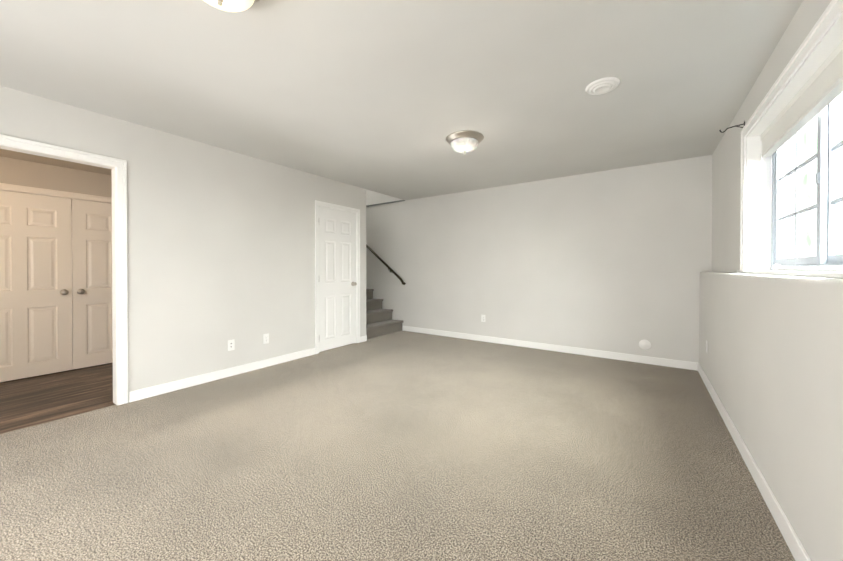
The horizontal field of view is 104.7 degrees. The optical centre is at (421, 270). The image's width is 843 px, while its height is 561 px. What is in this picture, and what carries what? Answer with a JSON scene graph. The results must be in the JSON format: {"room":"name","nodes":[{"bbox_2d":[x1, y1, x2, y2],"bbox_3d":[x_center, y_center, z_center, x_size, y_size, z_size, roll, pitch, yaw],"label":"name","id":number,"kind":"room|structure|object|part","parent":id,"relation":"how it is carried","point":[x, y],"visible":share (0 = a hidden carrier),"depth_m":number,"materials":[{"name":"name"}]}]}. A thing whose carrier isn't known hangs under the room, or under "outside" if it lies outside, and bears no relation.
{"room":"empty basement room","nodes":[
{"label":"empty basement room","id":0,"kind":"room"},
{"bbox_2d":[0,156,111,197],"bbox_3d":[-3.833,-0.204,3.993,0.100,2.690,5.160,0,0,35],"label":"wall","id":1,"kind":"structure","parent":0,"point":[28,173],"depth_m":3.58,"materials":[{"name":"paint"}]},
{"bbox_2d":[0,190,72,381],"bbox_3d":[-4.183,0.159,3.388,0.105,1.948,0.754,0,0,35],"label":"hall door","id":2,"kind":"structure","parent":1,"relation":"in","point":[35,285],"depth_m":3.48,"materials":[{"name":"paint"}]},
{"bbox_3d":[-3.991,0.243,3.637,0.070,0.066,0.066,0,0,35],"label":"knob","id":3,"kind":"part","parent":2,"relation":"part of","materials":[{"name":"silver metal"}]},
{"bbox_2d":[0,183,111,203],"bbox_3d":[-4.008,0.128,3.727,0.114,2.030,1.650,0,0,35],"label":"door frame","id":4,"kind":"structure","parent":1,"relation":"attached to","point":[40,191],"depth_m":3.58,"materials":[{"name":"paint"}]},
{"bbox_2d":[71,199,112,368],"bbox_3d":[-3.754,0.155,4.011,0.105,1.948,0.754,0,0,35],"label":"hall door","id":5,"kind":"structure","parent":1,"relation":"in","point":[92,343],"depth_m":3.84,"materials":[{"name":"paint"}]},
{"bbox_3d":[-3.916,0.242,3.746,0.070,0.066,0.066,0,0,35],"label":"knob","id":6,"kind":"part","parent":5,"relation":"part of","materials":[{"name":"silver metal"}]},
{"bbox_2d":[0,149,111,175],"bbox_3d":[-3.481,-1.353,3.743,2.355,0.390,5.160,0,0,35],"label":"ceiling","id":7,"kind":"structure","parent":0,"point":[44,160],"depth_m":3.45,"materials":[{"name":"paint"}]},
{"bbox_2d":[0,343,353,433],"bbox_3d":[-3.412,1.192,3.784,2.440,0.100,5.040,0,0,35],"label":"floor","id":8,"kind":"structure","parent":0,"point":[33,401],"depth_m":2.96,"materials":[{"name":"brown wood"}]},
{"bbox_2d":[0,85,365,402],"bbox_3d":[-2.431,-0.199,3.098,0.115,2.690,5.275,0,0,35],"label":"wall","id":9,"kind":"structure","parent":0,"point":[220,247],"depth_m":3.30,"materials":[{"name":"grey paint"}]},
{"bbox_2d":[0,134,127,404],"bbox_3d":[-3.058,0.103,2.187,0.149,2.098,1.616,0,0,35],"label":"door frame","id":10,"kind":"structure","parent":9,"relation":"attached to","point":[119,288],"depth_m":2.77,"materials":[{"name":"white paint"}]},
{"bbox_2d":[228,339,234,350],"bbox_3d":[-2.064,0.809,3.528,0.007,0.115,0.070,0,0,35],"label":"outlet","id":11,"kind":"object","parent":9,"relation":"attached to","point":[231,344],"visible":1,"depth_m":3.53,"materials":[{"name":"white plastic"}]},
{"bbox_2d":[129,335,366,401],"bbox_3d":[-2.344,1.100,3.119,0.013,0.092,5.155,0,0,35],"label":"baseboard","id":12,"kind":"structure","parent":9,"relation":"attached to","point":[144,393],"depth_m":3.38,"materials":[{"name":"white paint"}]},
{"bbox_2d":[263,333,268,343],"bbox_3d":[-1.840,0.807,3.854,0.008,0.115,0.070,0,0,35],"label":"duplex electrical outlet","id":13,"kind":"object","parent":9,"relation":"attached to","point":[265,338],"visible":1,"depth_m":3.85,"materials":[{"name":"white plastic"}]},
{"bbox_2d":[315,200,359,353],"bbox_3d":[-1.252,0.089,4.798,0.132,2.094,0.838,0,0,35],"label":"trim","id":14,"kind":"structure","parent":9,"relation":"attached to","point":[335,206],"depth_m":4.61,"materials":[{"name":"white paint"}]},
{"bbox_2d":[319,206,356,351],"bbox_3d":[-1.205,0.116,4.766,0.105,2.017,0.708,0,0,35],"label":"closet door","id":15,"kind":"structure","parent":9,"relation":"in","point":[337,278],"depth_m":4.75,"materials":[{"name":"white paint"}]},
{"bbox_2d":[0,330,794,560],"bbox_3d":[-1.892,1.194,3.510,8.715,0.100,6.310,0,0,35],"label":"floor carpet","id":16,"kind":"object","parent":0,"point":[402,445],"visible":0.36,"depth_m":1.90,"materials":[{"name":"beige carpet"}]},
{"bbox_2d":[366,289,403,338],"bbox_3d":[-2.319,-0.195,6.850,4.116,2.636,1.027,0,0,35],"label":"stairs","id":17,"kind":"structure","parent":16,"relation":"on","point":[380,321],"depth_m":5.94,"materials":[{"name":"carpet"}]},
{"bbox_2d":[0,0,802,199],"bbox_3d":[-0.196,-1.413,2.254,4.515,0.250,6.430,0,0,35],"label":"ceiling","id":18,"kind":"structure","parent":0,"point":[386,97],"depth_m":2.16,"materials":[{"name":"paint"}]},
{"bbox_2d":[203,0,259,11],"bbox_3d":[-0.856,-1.204,1.380,0.368,0.157,0.368,0,0,35],"label":"flush-mount light","id":19,"kind":"object","parent":18,"relation":"attached to","point":[233,5],"visible":1,"depth_m":1.43,"materials":[{"name":"white glass"}]},
{"bbox_2d":[446,131,483,153],"bbox_3d":[0.421,-1.215,3.183,0.368,0.157,0.368,0,0,35],"label":"flush-mount light","id":20,"kind":"object","parent":18,"relation":"attached to","point":[464,142],"visible":1,"depth_m":3.08,"materials":[{"name":"white glass"}]},
{"bbox_2d":[585,77,619,94],"bbox_3d":[1.260,-1.273,2.267,0.212,0.030,0.212,0,0,35],"label":"ceiling vent","id":21,"kind":"object","parent":18,"relation":"in","point":[602,85],"visible":0.98,"depth_m":2.23,"materials":[{"name":"white plastic"}]},
{"bbox_2d":[366,155,711,362],"bbox_3d":[-0.138,-0.972,6.046,8.715,4.200,0.120,0,0,35],"label":"wall","id":22,"kind":"structure","parent":0,"point":[619,260],"depth_m":4.54,"materials":[{"name":"grey paint"}]},
{"bbox_2d":[366,200,404,206],"bbox_3d":[-1.421,-1.317,6.841,2.698,0.024,0.020,0,0,35],"label":"trim strip","id":23,"kind":"object","parent":22,"relation":"attached to","point":[385,203],"visible":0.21,"depth_m":6.33,"materials":[{"name":"grey"}]},
{"bbox_2d":[366,244,405,284],"bbox_3d":[-1.686,-1.022,6.977,3.333,2.567,0.098,0,0,35],"label":"handrail","id":24,"kind":"object","parent":22,"relation":"attached to","point":[388,267],"visible":0.33,"depth_m":6.21,"materials":[{"name":"brown metal"}]},
{"bbox_2d":[403,326,697,370],"bbox_3d":[1.404,1.089,4.917,4.270,0.092,0.013,0,0,35],"label":"baseboard","id":25,"kind":"structure","parent":22,"relation":"attached to","point":[627,357],"depth_m":4.48,"materials":[{"name":"white paint"}]},
{"bbox_2d":[639,340,650,349],"bbox_3d":[2.744,0.911,3.997,0.124,0.124,0.008,0,0,35],"label":"electrical outlet cover","id":26,"kind":"object","parent":22,"relation":"attached to","point":[645,344],"visible":1,"depth_m":4.00,"materials":[{"name":"white plastic"}]},
{"bbox_2d":[699,272,842,560],"bbox_3d":[1.455,0.594,1.130,0.104,1.130,6.189,0,0,35],"label":"wall","id":27,"kind":"structure","parent":0,"point":[771,362],"depth_m":1.40,"materials":[{"name":"grey paint"}]},
{"bbox_2d":[698,363,810,560],"bbox_3d":[1.403,1.113,1.161,0.013,0.092,6.177,0,0,35],"label":"baseboard","id":28,"kind":"structure","parent":27,"relation":"attached to","point":[793,542],"depth_m":1.66,"materials":[{"name":"white paint"}]},
{"bbox_2d":[712,0,838,277],"bbox_3d":[1.547,-0.185,0.989,0.200,2.690,6.310,0,0,35],"label":"wall","id":29,"kind":"structure","parent":0,"point":[726,200],"depth_m":2.67,"materials":[{"name":"grey paint"}]},
{"bbox_2d":[719,121,744,132],"bbox_3d":[2.375,-1.096,2.491,0.144,0.060,0.024,0,0,35],"label":"curtain bracket","id":30,"kind":"object","parent":29,"relation":"attached to","point":[733,126],"visible":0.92,"depth_m":2.48,"materials":[{"name":"black metal"}]},
{"bbox_2d":[737,270,842,277],"bbox_3d":[2.018,0.013,1.768,0.165,0.021,1.677,0,0,35],"label":"window sill","id":31,"kind":"structure","parent":29,"relation":"attached to","point":[829,274],"depth_m":1.53,"materials":[{"name":"white paint"}]},
{"bbox_2d":[772,264,842,271],"bbox_3d":[1.999,-0.018,1.673,0.042,0.042,1.066,0,0,35],"label":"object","id":32,"kind":"structure","parent":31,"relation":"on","point":[777,267],"depth_m":1.65,"materials":[{"name":"white plastic"}]},
{"bbox_2d":[740,0,842,269],"bbox_3d":[2.054,-0.526,1.740,0.220,1.059,1.647,0,0,35],"label":"window unit","id":33,"kind":"structure","parent":29,"relation":"in","point":[819,91],"depth_m":1.87,"materials":[{"name":"white plastic"}]},
{"bbox_2d":[760,40,842,157],"bbox_3d":[2.060,-0.895,1.734,0.055,0.166,1.475,0,0,35],"label":"shade","id":34,"kind":"object","parent":33,"relation":"attached to","point":[826,83],"depth_m":1.70,"materials":[{"name":"fabric"}]},
{"bbox_3d":[2.115,-0.487,1.698,0.070,0.977,1.487,0,0,35],"label":"frame","id":35,"kind":"part","parent":33,"relation":"part of","materials":[{"name":"white plastic"}]},
{"bbox_3d":[2.115,-0.487,1.699,0.032,0.829,1.339,0,0,35],"label":"glass","id":36,"kind":"part","parent":33,"relation":"part of","materials":[{"name":"clear glass"}]},
{"label":"outside","id":37,"kind":"structure","parent":0,"visible":0},
{"bbox_2d":[787,92,842,257],"bbox_3d":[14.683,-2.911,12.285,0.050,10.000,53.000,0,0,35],"label":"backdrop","id":38,"kind":"structure","parent":37,"point":[811,197],"depth_m":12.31,"materials":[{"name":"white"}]}
]}

